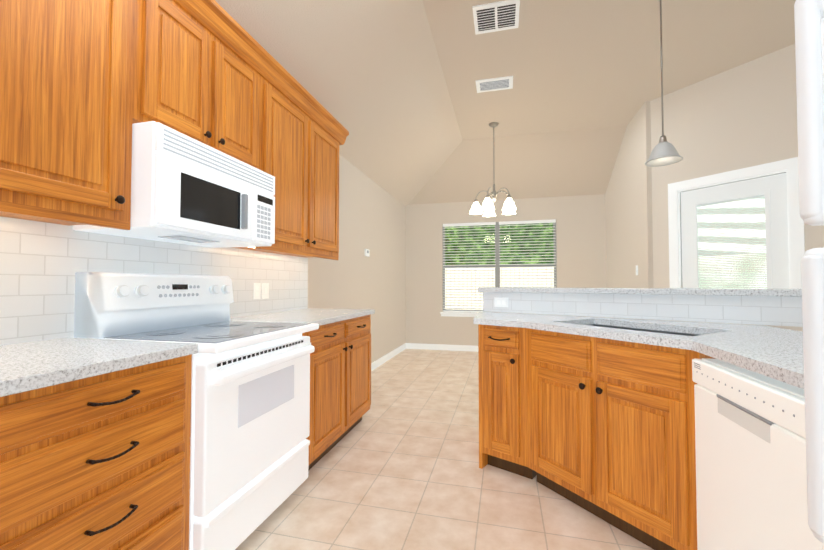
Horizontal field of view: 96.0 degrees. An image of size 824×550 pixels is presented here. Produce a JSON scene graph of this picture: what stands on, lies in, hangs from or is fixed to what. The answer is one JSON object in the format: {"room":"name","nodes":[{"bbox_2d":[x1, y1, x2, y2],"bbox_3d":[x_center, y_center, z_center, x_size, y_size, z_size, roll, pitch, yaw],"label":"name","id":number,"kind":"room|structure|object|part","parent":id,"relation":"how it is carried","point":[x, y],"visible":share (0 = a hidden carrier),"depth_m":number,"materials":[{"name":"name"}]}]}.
{"room":"kitchen","nodes":[
{"label":"kitchen","id":0,"kind":"room"},
{"bbox_2d":[0,154,407,362],"bbox_3d":[-1.148,-0.444,2.768,0.117,3.318,8.307,0,-2,14],"label":"wall","id":1,"kind":"structure","parent":0,"point":[370,218],"depth_m":4.91,"materials":[{"name":"beige paint"}]},
{"bbox_2d":[0,0,143,227],"bbox_3d":[-1.308,-0.767,1.175,0.339,1.114,0.631,0,-2,14],"label":"upper cabinet","id":2,"kind":"object","parent":1,"relation":"attached to","point":[72,71],"depth_m":1.22,"materials":[{"name":"brown wood"}]},
{"bbox_2d":[0,217,307,345],"bbox_3d":[-1.394,0.042,1.500,0.009,0.482,3.764,0,-2,14],"label":"wall tile","id":3,"kind":"structure","parent":1,"relation":"attached to","point":[41,263],"depth_m":1.55,"materials":[{"name":"white tile"}]},
{"bbox_2d":[254,283,262,298],"bbox_3d":[-1.102,0.114,2.639,0.006,0.115,0.073,0,-2,14],"label":"outlet","id":4,"kind":"object","parent":3,"relation":"attached to","point":[257,286],"depth_m":2.64,"materials":[{"name":"white plastic"}]},
{"bbox_2d":[263,283,268,298],"bbox_3d":[-1.078,0.117,2.734,0.007,0.115,0.073,0,-2,14],"label":"outlet","id":5,"kind":"object","parent":3,"relation":"attached to","point":[265,290],"depth_m":2.73,"materials":[{"name":"white plastic"}]},
{"bbox_2d":[144,0,267,170],"bbox_3d":[-1.139,-0.954,1.857,0.339,0.706,0.765,0,-2,14],"label":"upper cabinet","id":6,"kind":"object","parent":1,"relation":"attached to","point":[205,81],"depth_m":1.77,"materials":[{"name":"brown wood"}]},
{"bbox_2d":[73,121,274,247],"bbox_3d":[-1.073,-0.377,1.826,0.454,0.412,0.755,0,-2,14],"label":"over-the-range microwave","id":7,"kind":"object","parent":6,"relation":"attached to","point":[186,190],"visible":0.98,"depth_m":1.60,"materials":[{"name":"white plastic"},{"name":"black glass"},{"name":"grey plastic"}]},
{"bbox_2d":[232,56,343,259],"bbox_3d":[-0.915,-0.727,2.750,0.339,1.114,1.087,0,-2,14],"label":"upper cabinet","id":8,"kind":"object","parent":1,"relation":"attached to","point":[301,152],"depth_m":2.61,"materials":[{"name":"brown wood"}]},
{"bbox_2d":[365,249,369,256],"bbox_3d":[-0.575,-0.284,4.762,0.026,0.090,0.117,0,-2,14],"label":"thermostat","id":9,"kind":"object","parent":1,"relation":"attached to","point":[367,252],"visible":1,"depth_m":4.74,"materials":[{"name":"white plastic"}]},
{"bbox_2d":[371,343,406,370],"bbox_3d":[-0.521,1.222,4.966,0.013,0.100,3.421,0,-2,14],"label":"baseboard","id":10,"kind":"structure","parent":1,"relation":"attached to","point":[387,357],"depth_m":5.56,"materials":[{"name":"white wood"}]},
{"bbox_2d":[235,349,653,549],"bbox_3d":[1.880,1.225,1.971,6.357,0.060,8.307,0,-2,14],"label":"floor","id":11,"kind":"structure","parent":0,"point":[396,467],"depth_m":2.04,"materials":[{"name":"tile"}]},
{"bbox_2d":[0,348,197,549],"bbox_3d":[-1.164,0.725,1.091,0.633,0.895,0.646,0,-2,14],"label":"base cabinet","id":12,"kind":"object","parent":11,"relation":"on","point":[95,435],"depth_m":1.02,"materials":[{"name":"brown wood"}]},
{"bbox_2d":[0,337,197,391],"bbox_3d":[-1.306,0.243,0.503,0.636,0.035,1.881,0,-2,14],"label":"countertop","id":13,"kind":"structure","parent":12,"relation":"on","point":[36,362],"depth_m":1.11,"materials":[{"name":"grey stone"}]},
{"bbox_2d":[74,272,318,549],"bbox_3d":[-0.949,0.593,1.770,0.706,1.194,0.759,0,-2,14],"label":"range","id":14,"kind":"object","parent":11,"relation":"on","point":[250,423],"visible":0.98,"depth_m":1.58,"materials":[{"name":"white enamelled metal"},{"name":"glass"},{"name":"black plastic"}]},
{"bbox_2d":[302,312,374,470],"bbox_3d":[-0.769,0.765,2.677,0.633,0.895,1.085,0,-2,14],"label":"base cabinet","id":15,"kind":"object","parent":11,"relation":"on","point":[340,361],"depth_m":2.48,"materials":[{"name":"brown wood"}]},
{"bbox_2d":[230,308,374,323],"bbox_3d":[-0.759,0.299,2.701,0.636,0.035,1.115,0,-2,14],"label":"countertop","id":16,"kind":"structure","parent":15,"relation":"on","point":[308,315],"depth_m":2.54,"materials":[{"name":"grey stone"}]},
{"bbox_2d":[525,399,696,549],"bbox_3d":[0.894,0.742,1.766,0.628,0.896,0.631,0,-2,14],"label":"base cabinet","id":17,"kind":"object","parent":11,"relation":"on","point":[632,467],"depth_m":1.64,"materials":[{"name":"brown wood"}]},
{"bbox_2d":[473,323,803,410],"bbox_3d":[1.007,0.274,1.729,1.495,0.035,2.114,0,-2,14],"label":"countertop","id":18,"kind":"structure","parent":17,"relation":"on","point":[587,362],"depth_m":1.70,"materials":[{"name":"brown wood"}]},
{"bbox_2d":[589,324,698,335],"bbox_3d":[1.145,0.354,1.917,0.798,0.280,0.806,0,-2,14],"label":"sink","id":19,"kind":"object","parent":18,"relation":"in","point":[594,329],"depth_m":1.88,"materials":[{"name":"metal"}]},
{"bbox_2d":[473,295,802,476],"bbox_3d":[1.288,0.654,2.002,1.852,1.084,0.216,0,-2,14],"label":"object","id":20,"kind":"object","parent":11,"relation":"on","point":[501,417],"depth_m":2.21,"materials":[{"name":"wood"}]},
{"bbox_2d":[494,297,507,306],"bbox_3d":[0.679,0.208,2.824,0.112,0.072,0.006,-1,-2,38],"label":"outlet","id":21,"kind":"object","parent":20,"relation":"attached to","point":[500,302],"visible":1,"depth_m":2.83,"materials":[{"name":"white plastic"}]},
{"bbox_2d":[478,287,801,298],"bbox_3d":[1.420,0.105,2.445,1.976,0.035,1.146,0,-2,14],"label":"countertop","id":22,"kind":"structure","parent":20,"relation":"on","point":[698,293],"depth_m":2.21,"materials":[{"name":"grey stone"}]},
{"bbox_2d":[692,358,823,549],"bbox_3d":[1.269,0.737,1.039,0.588,0.868,0.583,0,-2,14],"label":"dishwasher","id":23,"kind":"object","parent":11,"relation":"on","point":[751,470],"visible":0.92,"depth_m":1.08,"materials":[{"name":"white metal"}]},
{"bbox_2d":[794,0,823,542],"bbox_3d":[0.960,0.288,0.214,0.729,1.724,0.780,0,-2,14],"label":"fridge","id":24,"kind":"object","parent":11,"relation":"on","point":[809,33],"visible":1,"depth_m":0.64,"materials":[{"name":"white metal"}]},
{"bbox_2d":[215,0,795,205],"bbox_3d":[1.877,-1.648,2.072,6.376,0.745,8.398,0,-2,14],"label":"ceiling","id":25,"kind":"structure","parent":0,"point":[389,86],"depth_m":3.45,"materials":[{"name":"beige paint"}]},
{"bbox_2d":[469,122,515,216],"bbox_3d":[1.034,-1.377,4.781,0.594,1.146,0.612,0,-2,14],"label":"chandelier","id":26,"kind":"object","parent":25,"relation":"hanging from","point":[488,208],"visible":1,"depth_m":4.75,"materials":[{"name":"white glass"}]},
{"bbox_3d":[1.034,-1.440,4.783,0.465,1.022,0.485,0,-2,14],"label":"frame","id":27,"kind":"part","parent":26,"relation":"part of","materials":[{"name":"silver metal"}]},
{"bbox_2d":[475,76,512,92],"bbox_3d":[0.853,-1.966,3.836,0.370,0.019,0.234,0,-2,14],"label":"ceiling vent","id":28,"kind":"object","parent":25,"relation":"in","point":[494,84],"visible":1,"depth_m":3.82,"materials":[{"name":"white metal"}]},
{"bbox_2d":[472,0,519,34],"bbox_3d":[0.652,-1.990,2.872,0.341,0.018,0.312,0,-2,14],"label":"ceiling vent","id":29,"kind":"object","parent":25,"relation":"in","point":[496,16],"visible":1,"depth_m":2.85,"materials":[{"name":"white metal"}]},
{"bbox_2d":[645,0,682,166],"bbox_3d":[1.589,-1.363,2.361,0.203,1.298,0.203,0,-2,14],"label":"pendant lamp","id":30,"kind":"object","parent":25,"relation":"hanging from","point":[664,152],"visible":1,"depth_m":2.35,"materials":[{"name":"silver metal"}]},
{"bbox_2d":[408,194,603,345],"bbox_3d":[1.552,-0.353,6.314,3.400,3.318,0.117,0,-2,14],"label":"wall","id":31,"kind":"structure","parent":0,"point":[579,219],"depth_m":6.38,"materials":[{"name":"beige paint"}]},
{"bbox_2d":[407,343,477,351],"bbox_3d":[1.492,1.253,6.221,3.254,0.100,0.013,0,-2,14],"label":"baseboard","id":32,"kind":"structure","parent":31,"relation":"attached to","point":[471,348],"depth_m":6.45,"materials":[{"name":"white wood"}]},
{"bbox_2d":[440,312,477,316],"bbox_3d":[1.448,0.679,6.261,1.960,0.074,0.083,0,-2,14],"label":"window sill","id":33,"kind":"structure","parent":31,"relation":"attached to","point":[457,314],"depth_m":6.39,"materials":[{"name":"white wood"}]},
{"bbox_2d":[443,222,556,310],"bbox_3d":[1.464,-0.132,6.346,1.888,1.546,0.039,0,-2,14],"label":"window","id":34,"kind":"structure","parent":31,"relation":"in","point":[497,254],"depth_m":6.34,"materials":[{"name":"grey"}]},
{"bbox_2d":[443,219,555,311],"bbox_3d":[1.453,-0.133,6.301,1.868,1.542,0.047,0,-2,14],"label":"window blinds","id":35,"kind":"object","parent":34,"relation":"attached to","point":[479,224],"visible":0.81,"depth_m":6.33,"materials":[{"name":"white plastic"}]},
{"bbox_2d":[604,94,671,287],"bbox_3d":[2.905,-0.389,4.916,0.137,3.318,1.944,0,-2,14],"label":"wall","id":36,"kind":"structure","parent":0,"point":[636,229],"depth_m":4.41,"materials":[{"name":"beige paint"}]},
{"bbox_2d":[668,91,675,182],"bbox_3d":[2.818,-0.410,4.096,0.090,3.318,0.310,0,-2,14],"label":"wall","id":37,"kind":"structure","parent":0,"point":[671,96],"depth_m":3.99,"materials":[{"name":"beige paint"}]},
{"bbox_2d":[676,51,779,181],"bbox_3d":[3.134,-0.419,3.752,0.690,3.318,0.827,0,-2,14],"label":"wall","id":38,"kind":"structure","parent":0,"point":[722,122],"depth_m":3.57,"materials":[{"name":"beige paint"}]},
{"bbox_2d":[680,172,788,288],"bbox_3d":[3.071,0.167,3.574,0.623,2.114,0.608,0,-2,14],"label":"patio door","id":39,"kind":"structure","parent":38,"relation":"in","point":[773,188],"depth_m":3.40,"materials":[{"name":"white paint"}]},
{"bbox_2d":[697,194,766,288],"bbox_3d":[3.079,0.106,3.574,0.018,1.682,0.548,1,-2,-31],"label":"door blinds","id":40,"kind":"object","parent":39,"relation":"attached to","point":[738,199],"visible":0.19,"depth_m":3.57,"materials":[{"name":"white plastic"}]},
{"bbox_2d":[697,195,766,288],"bbox_3d":[3.079,0.113,3.574,0.031,1.701,0.552,1,-2,-31],"label":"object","id":41,"kind":"structure","parent":39,"relation":"attached to","point":[711,215],"depth_m":3.56,"materials":[{"name":"clear glass"}]},
{"bbox_2d":[668,157,804,288],"bbox_3d":[3.088,0.121,3.579,0.134,2.230,1.024,1,-2,-31],"label":"door frame","id":42,"kind":"structure","parent":38,"relation":"attached to","point":[796,241],"depth_m":3.39,"materials":[{"name":"white wood"}]},
{"bbox_2d":[776,44,823,251],"bbox_3d":[3.883,-0.459,2.155,1.703,3.318,1.896,0,-2,14],"label":"wall","id":43,"kind":"structure","parent":0,"point":[785,57],"depth_m":3.21,"materials":[{"name":"beige paint"}]},
{"label":"outside","id":44,"kind":"structure","parent":0,"visible":0},
{"bbox_2d":[445,223,553,309],"bbox_3d":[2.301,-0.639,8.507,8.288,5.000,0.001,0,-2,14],"label":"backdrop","id":45,"kind":"structure","parent":44,"point":[530,238],"depth_m":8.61,"materials":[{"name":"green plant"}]},
{"bbox_2d":[697,197,766,288],"bbox_3d":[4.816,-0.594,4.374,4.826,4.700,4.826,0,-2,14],"label":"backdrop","id":46,"kind":"structure","parent":44,"point":[732,243],"depth_m":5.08,"materials":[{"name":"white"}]}
]}

